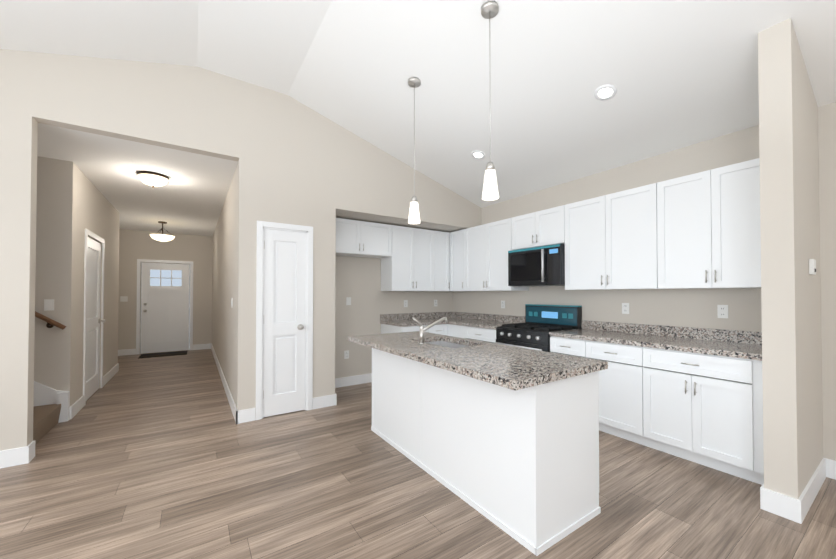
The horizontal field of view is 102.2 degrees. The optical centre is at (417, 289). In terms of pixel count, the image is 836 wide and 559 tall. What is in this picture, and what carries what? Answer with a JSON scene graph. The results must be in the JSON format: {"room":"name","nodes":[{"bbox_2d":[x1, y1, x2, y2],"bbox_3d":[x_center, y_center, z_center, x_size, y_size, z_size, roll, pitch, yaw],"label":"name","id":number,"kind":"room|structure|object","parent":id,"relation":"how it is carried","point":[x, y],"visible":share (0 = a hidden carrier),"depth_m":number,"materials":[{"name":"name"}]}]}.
{"room":"kitchen","nodes":[
{"label":"kitchen","id":0,"kind":"room"},
{"bbox_2d":[34,156,57,388],"bbox_3d":[-4.662,-0.007,2.979,2.040,2.730,0.120,1,-1,-34],"label":"wall","id":1,"kind":"structure","parent":0,"point":[47,168],"depth_m":3.47,"materials":[{"name":"beige paint"}]},
{"bbox_2d":[44,299,53,310],"bbox_3d":[-3.801,0.154,3.473,0.070,0.115,0.009,1,-1,-34],"label":"light switch","id":2,"kind":"object","parent":1,"relation":"attached to","point":[48,304],"visible":1,"depth_m":3.47,"materials":[{"name":"white plastic"}]},
{"bbox_2d":[35,311,66,329],"bbox_3d":[-4.510,-0.351,2.957,2.046,1.512,0.091,1,-1,-34],"label":"handrail","id":3,"kind":"object","parent":1,"relation":"attached to","point":[51,323],"visible":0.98,"depth_m":3.42,"materials":[{"name":"brown wood"}]},
{"bbox_2d":[33,381,69,422],"bbox_3d":[-4.548,0.445,2.941,2.150,1.825,0.060,1,-1,-34],"label":"trim","id":4,"kind":"structure","parent":1,"relation":"attached to","point":[45,395],"depth_m":3.46,"materials":[{"name":"white wood"}]},
{"bbox_2d":[54,159,118,405],"bbox_3d":[-4.476,0.015,4.667,0.120,2.730,2.720,1,-1,-34],"label":"wall","id":5,"kind":"structure","parent":0,"point":[73,203],"depth_m":3.76,"materials":[{"name":"beige paint"}]},
{"bbox_2d":[70,395,83,418],"bbox_3d":[-3.803,1.303,3.763,0.014,0.130,0.498,1,-1,-34],"label":"baseboard","id":6,"kind":"structure","parent":5,"relation":"attached to","point":[78,405],"depth_m":3.74,"materials":[{"name":"white wood"}]},
{"bbox_2d":[83,229,104,405],"bbox_3d":[-4.214,0.327,4.392,0.016,2.098,0.976,1,-1,-34],"label":"door frame","id":7,"kind":"structure","parent":5,"relation":"attached to","point":[87,232],"depth_m":4.03,"materials":[{"name":"white wood"}]},
{"bbox_2d":[86,237,105,400],"bbox_3d":[-4.215,0.358,4.391,0.103,2.020,0.826,1,-1,-34],"label":"hall door","id":8,"kind":"structure","parent":5,"relation":"in","point":[93,317],"depth_m":4.43,"materials":[{"name":"white wood"}]},
{"bbox_2d":[103,363,118,385],"bbox_3d":[-4.835,1.324,5.309,0.014,0.130,1.252,1,-1,-34],"label":"baseboard","id":9,"kind":"structure","parent":5,"relation":"attached to","point":[115,369],"depth_m":5.24,"materials":[{"name":"white wood"}]},
{"bbox_2d":[37,123,237,236],"bbox_3d":[-4.585,-1.393,5.243,4.661,0.100,5.730,1,-1,-34],"label":"ceiling","id":10,"kind":"structure","parent":0,"point":[189,198],"depth_m":4.07,"materials":[{"name":"white paint"}]},
{"bbox_2d":[137,171,168,187],"bbox_3d":[-3.142,-1.284,3.999,0.300,0.149,0.300,1,-1,-34],"label":"light","id":11,"kind":"object","parent":10,"relation":"attached to","point":[153,179],"visible":1,"depth_m":3.92,"materials":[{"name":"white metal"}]},
{"bbox_2d":[150,221,174,241],"bbox_3d":[-4.973,-1.134,6.562,0.400,0.381,0.400,1,-1,-34],"label":"light","id":12,"kind":"object","parent":10,"relation":"hanging from","point":[162,237],"visible":1,"depth_m":6.49,"materials":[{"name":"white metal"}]},
{"bbox_2d":[118,229,212,349],"bbox_3d":[-5.984,0.054,7.645,2.480,2.730,0.150,1,-1,-34],"label":"wall","id":13,"kind":"structure","parent":0,"point":[135,245],"depth_m":7.67,"materials":[{"name":"beige paint"}]},
{"bbox_2d":[120,296,127,301],"bbox_3d":[-6.363,0.195,7.293,0.120,0.115,0.009,1,-1,-34],"label":"light switch","id":14,"kind":"object","parent":13,"relation":"attached to","point":[123,298],"visible":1,"depth_m":7.29,"materials":[{"name":"white plastic"}]},
{"bbox_2d":[118,349,135,354],"bbox_3d":[-6.521,1.348,7.171,0.799,0.130,0.014,1,-1,-34],"label":"baseboard","id":15,"kind":"structure","parent":13,"relation":"attached to","point":[124,351],"depth_m":7.31,"materials":[{"name":"white wood"}]},
{"bbox_2d":[136,259,192,354],"bbox_3d":[-5.756,0.371,7.693,1.031,2.098,0.016,1,-1,-34],"label":"door frame","id":16,"kind":"structure","parent":13,"relation":"attached to","point":[138,260],"depth_m":7.52,"materials":[{"name":"white wood"}]},
{"bbox_2d":[141,262,189,353],"bbox_3d":[-5.761,0.402,7.703,0.885,2.020,0.113,1,-1,-34],"label":"front door","id":17,"kind":"structure","parent":13,"relation":"in","point":[164,307],"depth_m":7.71,"materials":[{"name":"white wood"}]},
{"bbox_2d":[193,343,211,349],"bbox_3d":[-5.178,1.360,8.067,0.352,0.130,0.014,1,-1,-34],"label":"baseboard","id":18,"kind":"structure","parent":13,"relation":"attached to","point":[197,346],"depth_m":8.06,"materials":[{"name":"white wood"}]},
{"bbox_2d":[212,158,251,409],"bbox_3d":[-3.378,0.031,5.868,0.120,2.730,5.700,1,-1,-34],"label":"wall","id":19,"kind":"structure","parent":0,"point":[231,277],"depth_m":3.71,"materials":[{"name":"beige paint"}]},
{"bbox_2d":[212,345,243,423],"bbox_3d":[-3.418,1.330,5.816,0.043,0.130,5.714,1,-1,-34],"label":"baseboard","id":20,"kind":"structure","parent":19,"relation":"attached to","point":[238,415],"depth_m":4.04,"materials":[{"name":"white wood"}]},
{"bbox_2d":[0,49,481,450],"bbox_3d":[-2.063,-0.402,3.757,6.921,3.540,0.720,1,-1,-34],"label":"wall","id":21,"kind":"structure","parent":0,"point":[285,144],"depth_m":3.32,"materials":[{"name":"beige paint"}]},
{"bbox_2d":[0,443,34,468],"bbox_3d":[-3.891,1.281,2.074,2.035,0.130,0.014,1,-1,-34],"label":"baseboard","id":22,"kind":"structure","parent":21,"relation":"attached to","point":[22,455],"depth_m":2.60,"materials":[{"name":"white wood"}]},
{"bbox_2d":[255,221,312,419],"bbox_3d":[-1.490,0.319,3.760,0.591,2.098,0.136,1,-1,-34],"label":"door frame","id":23,"kind":"structure","parent":21,"relation":"attached to","point":[263,225],"depth_m":3.66,"materials":[{"name":"white wood"}]},
{"bbox_2d":[263,229,305,416],"bbox_3d":[-1.459,0.349,3.710,0.445,2.020,0.103,1,-1,-34],"label":"pantry door","id":24,"kind":"structure","parent":21,"relation":"in","point":[284,332],"depth_m":3.73,"materials":[{"name":"white wood"}]},
{"bbox_2d":[320,393,336,405],"bbox_3d":[-1.171,1.310,4.304,0.014,0.130,0.704,1,-1,-34],"label":"baseboard","id":25,"kind":"structure","parent":21,"relation":"attached to","point":[332,398],"depth_m":3.98,"materials":[{"name":"white wood"}]},
{"bbox_2d":[431,230,450,290],"bbox_3d":[0.290,-0.459,5.511,0.395,0.960,0.411,1,-1,-34],"label":"upper cabinet","id":26,"kind":"object","parent":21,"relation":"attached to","point":[440,241],"depth_m":5.40,"materials":[{"name":"white wood"}]},
{"bbox_2d":[335,256,452,377],"bbox_3d":[-0.416,0.024,5.374,2.680,2.730,0.150,1,-1,-34],"label":"wall","id":27,"kind":"structure","parent":0,"point":[358,280],"depth_m":5.01,"materials":[{"name":"beige paint"}]},
{"bbox_2d":[344,350,348,358],"bbox_3d":[-1.028,0.932,4.857,0.070,0.115,0.008,1,-1,-34],"label":"outlet","id":28,"kind":"object","parent":27,"relation":"attached to","point":[346,354],"visible":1,"depth_m":4.85,"materials":[{"name":"white plastic"}]},
{"bbox_2d":[346,297,350,304],"bbox_3d":[-1.003,0.163,4.883,0.070,0.115,0.009,1,-1,-34],"label":"light switch","id":29,"kind":"object","parent":27,"relation":"attached to","point":[348,300],"visible":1,"depth_m":4.88,"materials":[{"name":"white plastic"}]},
{"bbox_2d":[335,373,371,387],"bbox_3d":[-0.977,1.318,4.884,0.980,0.130,0.014,1,-1,-34],"label":"baseboard","id":30,"kind":"structure","parent":27,"relation":"attached to","point":[365,378],"depth_m":4.90,"materials":[{"name":"white wood"}]},
{"bbox_2d":[335,218,394,257],"bbox_3d":[-0.881,-0.719,4.770,0.975,0.460,0.350,1,-1,-34],"label":"upper cabinet","id":31,"kind":"object","parent":27,"relation":"attached to","point":[354,238],"depth_m":4.67,"materials":[{"name":"white wood"}]},
{"bbox_2d":[380,226,430,290],"bbox_3d":[-0.135,-0.462,5.264,0.818,0.960,0.350,1,-1,-34],"label":"upper cabinet","id":32,"kind":"object","parent":27,"relation":"attached to","point":[410,269],"depth_m":5.08,"materials":[{"name":"white wood"}]},
{"bbox_2d":[0,349,835,558],"bbox_3d":[-1.114,1.389,2.311,7.521,0.080,14.700,1,-1,-34],"label":"floor","id":33,"kind":"structure","parent":0,"point":[163,457],"depth_m":2.20,"materials":[{"name":"brown wood"}]},
{"bbox_2d":[33,404,60,443],"bbox_3d":[-4.308,0.592,2.534,2.100,1.520,0.954,1,-1,-34],"label":"stairs","id":34,"kind":"structure","parent":33,"relation":"on","point":[45,419],"depth_m":3.19,"materials":[{"name":"carpet"}]},
{"bbox_2d":[138,351,186,358],"bbox_3d":[-5.564,1.407,7.391,0.835,0.017,0.570,1,-1,-34],"label":"doormat","id":35,"kind":"object","parent":33,"relation":"on","point":[150,355],"visible":0.98,"depth_m":7.31,"materials":[{"name":"grey fabric"}]},
{"bbox_2d":[381,324,432,333],"bbox_3d":[-0.186,0.949,5.043,0.508,0.872,0.630,1,-1,-34],"label":"base cabinet","id":36,"kind":"object","parent":33,"relation":"on","point":[385,328],"depth_m":4.84,"materials":[{"name":"white wood"}]},
{"bbox_2d":[380,312,443,326],"bbox_3d":[-0.078,0.443,5.116,0.780,0.142,0.640,1,-1,-34],"label":"countertop","id":37,"kind":"structure","parent":36,"relation":"on","point":[403,319],"depth_m":5.24,"materials":[{"name":"stone"}]},
{"bbox_2d":[433,324,448,335],"bbox_3d":[0.096,0.951,5.231,0.401,0.872,0.630,1,-1,-34],"label":"base cabinet","id":38,"kind":"object","parent":33,"relation":"on","point":[442,329],"depth_m":5.04,"materials":[{"name":"white wood"}]},
{"bbox_2d":[449,324,468,338],"bbox_3d":[0.822,0.949,5.079,0.630,0.872,0.461,1,-1,-34],"label":"base cabinet","id":39,"kind":"object","parent":33,"relation":"on","point":[459,331],"depth_m":4.88,"materials":[{"name":"white wood"}]},
{"bbox_2d":[469,327,496,342],"bbox_3d":[1.086,0.944,4.683,0.630,0.872,0.608,1,-1,-34],"label":"base cabinet","id":40,"kind":"object","parent":33,"relation":"on","point":[479,334],"depth_m":4.47,"materials":[{"name":"white wood"}]},
{"bbox_2d":[444,312,524,329],"bbox_3d":[0.793,0.443,5.104,0.657,0.142,1.626,1,-1,-34],"label":"countertop","id":41,"kind":"structure","parent":40,"relation":"on","point":[487,321],"depth_m":5.03,"materials":[{"name":"stone"}]},
{"bbox_2d":[371,341,604,555],"bbox_3d":[0.342,0.918,2.673,0.650,0.872,1.900,1,-1,-34],"label":"kitchen island","id":42,"kind":"object","parent":33,"relation":"on","point":[504,438],"depth_m":1.97,"materials":[{"name":"white wood"}]},
{"bbox_2d":[348,333,599,392],"bbox_3d":[0.196,0.460,2.614,0.739,0.042,2.030,1,-1,-34],"label":"island countertop","id":43,"kind":"structure","parent":42,"relation":"on","point":[513,369],"depth_m":2.06,"materials":[{"name":"grey stone"}]},
{"bbox_2d":[496,304,581,351],"bbox_3d":[1.435,0.780,4.093,0.706,1.185,0.752,1,-1,-34],"label":"range","id":44,"kind":"object","parent":33,"relation":"on","point":[537,326],"visible":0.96,"depth_m":4.04,"materials":[{"name":"black metal"}]},
{"bbox_2d":[550,336,576,356],"bbox_3d":[1.806,0.930,3.605,0.630,0.872,0.456,1,-1,-34],"label":"base cabinet","id":45,"kind":"object","parent":33,"relation":"on","point":[566,346],"depth_m":3.49,"materials":[{"name":"white wood"}]},
{"bbox_2d":[577,339,632,441],"bbox_3d":[2.039,0.925,3.256,0.630,0.872,0.616,1,-1,-34],"label":"base cabinet","id":46,"kind":"object","parent":33,"relation":"on","point":[615,395],"depth_m":3.08,"materials":[{"name":"white wood"}]},
{"bbox_2d":[633,346,763,483],"bbox_3d":[2.351,0.919,2.789,0.630,0.872,0.738,1,-1,-34],"label":"base cabinet","id":47,"kind":"object","parent":33,"relation":"on","point":[704,409],"depth_m":2.55,"materials":[{"name":"white wood"}]},
{"bbox_2d":[549,320,761,360],"bbox_3d":[2.140,0.416,3.102,0.640,0.142,1.676,1,-1,-34],"label":"countertop","id":48,"kind":"structure","parent":47,"relation":"on","point":[735,344],"depth_m":3.00,"materials":[{"name":"stone"}]},
{"bbox_2d":[0,0,835,207],"bbox_3d":[0.510,-1.842,-0.079,7.221,1.002,8.550,1,-1,-34],"label":"ceiling","id":49,"kind":"structure","parent":0,"point":[678,74],"depth_m":2.77,"materials":[{"name":"white paint"}]},
{"bbox_2d":[408,77,420,223],"bbox_3d":[-0.035,-1.281,3.127,0.124,1.321,0.124,1,-1,-34],"label":"pendant light","id":50,"kind":"object","parent":49,"relation":"hanging from","point":[414,215],"visible":1,"depth_m":3.10,"materials":[{"name":"white glass"}]},
{"bbox_2d":[471,150,484,158],"bbox_3d":[0.718,-1.611,4.019,0.159,0.049,0.164,1,-1,-34],"label":"recessed light","id":51,"kind":"object","parent":49,"relation":"in","point":[476,154],"visible":1,"depth_m":4.01,"materials":[{"name":"white plastic"}]},
{"bbox_2d":[481,1,498,200],"bbox_3d":[0.498,-1.292,2.328,0.124,1.321,0.124,1,-1,-34],"label":"pendant light","id":52,"kind":"object","parent":49,"relation":"hanging from","point":[489,10],"visible":1,"depth_m":2.30,"materials":[{"name":"white glass"}]},
{"bbox_2d":[594,85,616,99],"bbox_3d":[1.546,-1.627,2.779,0.159,0.049,0.164,1,-1,-34],"label":"recessed light","id":53,"kind":"object","parent":49,"relation":"in","point":[604,92],"visible":1,"depth_m":2.77,"materials":[{"name":"white plastic"}]},
{"bbox_2d":[453,102,835,460],"bbox_3d":[3.209,-0.012,2.221,0.150,2.720,9.120,1,-1,-34],"label":"wall","id":54,"kind":"structure","parent":0,"point":[695,308],"depth_m":3.15,"materials":[{"name":"beige paint"}]},
{"bbox_2d":[451,229,466,290],"bbox_3d":[0.751,-0.460,5.401,0.411,0.960,0.445,1,-1,-34],"label":"upper cabinet","id":55,"kind":"object","parent":54,"relation":"attached to","point":[458,238],"depth_m":5.31,"materials":[{"name":"white wood"}]},
{"bbox_2d":[467,218,528,290],"bbox_3d":[1.104,-0.467,4.927,0.350,0.960,0.968,1,-1,-34],"label":"upper cabinet","id":56,"kind":"object","parent":54,"relation":"attached to","point":[489,244],"depth_m":4.76,"materials":[{"name":"white wood"}]},
{"bbox_2d":[511,205,562,249],"bbox_3d":[1.583,-0.741,4.212,0.350,0.430,0.760,1,-1,-34],"label":"upper cabinet","id":57,"kind":"object","parent":54,"relation":"attached to","point":[543,227],"depth_m":4.08,"materials":[{"name":"white wood"}]},
{"bbox_2d":[508,244,564,286],"bbox_3d":[1.534,-0.282,4.173,0.468,0.460,0.752,1,-1,-34],"label":"microwave","id":58,"kind":"object","parent":57,"relation":"attached to","point":[537,266],"visible":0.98,"depth_m":4.01,"materials":[{"name":"black metal"}]},
{"bbox_2d":[563,185,646,289],"bbox_3d":[2.063,-0.486,3.490,0.350,0.960,0.968,1,-1,-34],"label":"upper cabinet","id":59,"kind":"object","parent":54,"relation":"attached to","point":[605,236],"depth_m":3.40,"materials":[{"name":"white wood"}]},
{"bbox_2d":[622,303,628,313],"bbox_3d":[2.204,0.196,3.580,0.008,0.115,0.070,1,-1,-34],"label":"outlet","id":60,"kind":"object","parent":54,"relation":"attached to","point":[625,308],"visible":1,"depth_m":3.58,"materials":[{"name":"white plastic"}]},
{"bbox_2d":[647,158,760,288],"bbox_3d":[2.496,-0.494,2.840,0.350,0.960,0.825,1,-1,-34],"label":"upper cabinet","id":61,"kind":"object","parent":54,"relation":"attached to","point":[700,230],"depth_m":2.74,"materials":[{"name":"white wood"}]},
{"bbox_2d":[717,305,727,317],"bbox_3d":[2.643,0.187,2.923,0.008,0.115,0.070,1,-1,-34],"label":"outlet","id":62,"kind":"object","parent":54,"relation":"attached to","point":[722,311],"visible":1,"depth_m":2.92,"materials":[{"name":"white plastic"}]},
{"bbox_2d":[832,460,835,479],"bbox_3d":[4.310,1.259,0.408,0.014,0.130,4.910,1,-1,-34],"label":"baseboard","id":63,"kind":"structure","parent":54,"relation":"attached to","point":[833,461],"depth_m":2.41,"materials":[{"name":"white wood"}]},
{"bbox_2d":[758,18,822,498],"bbox_3d":[2.539,-0.129,2.281,0.900,2.954,0.140,1,-1,-34],"label":"wall","id":64,"kind":"structure","parent":0,"point":[791,303],"depth_m":2.05,"materials":[{"name":"beige paint"}]},
{"bbox_2d":[760,483,779,510],"bbox_3d":[2.233,1.282,2.151,0.294,0.130,0.014,1,-1,-34],"label":"baseboard","id":65,"kind":"structure","parent":64,"relation":"attached to","point":[768,498],"depth_m":2.05,"materials":[{"name":"white wood"}]},
{"bbox_2d":[792,458,831,523],"bbox_3d":[2.568,1.282,2.188,0.893,0.130,0.014,1,-1,-34],"label":"baseboard","id":66,"kind":"structure","parent":64,"relation":"attached to","point":[801,506],"depth_m":2.11,"materials":[{"name":"white wood"}]},
{"bbox_2d":[809,259,815,274],"bbox_3d":[2.611,-0.152,2.229,0.080,0.100,0.024,1,-1,-34],"label":"thermostat","id":67,"kind":"object","parent":64,"relation":"attached to","point":[812,266],"visible":1,"depth_m":2.21,"materials":[{"name":"white plastic"}]}
]}

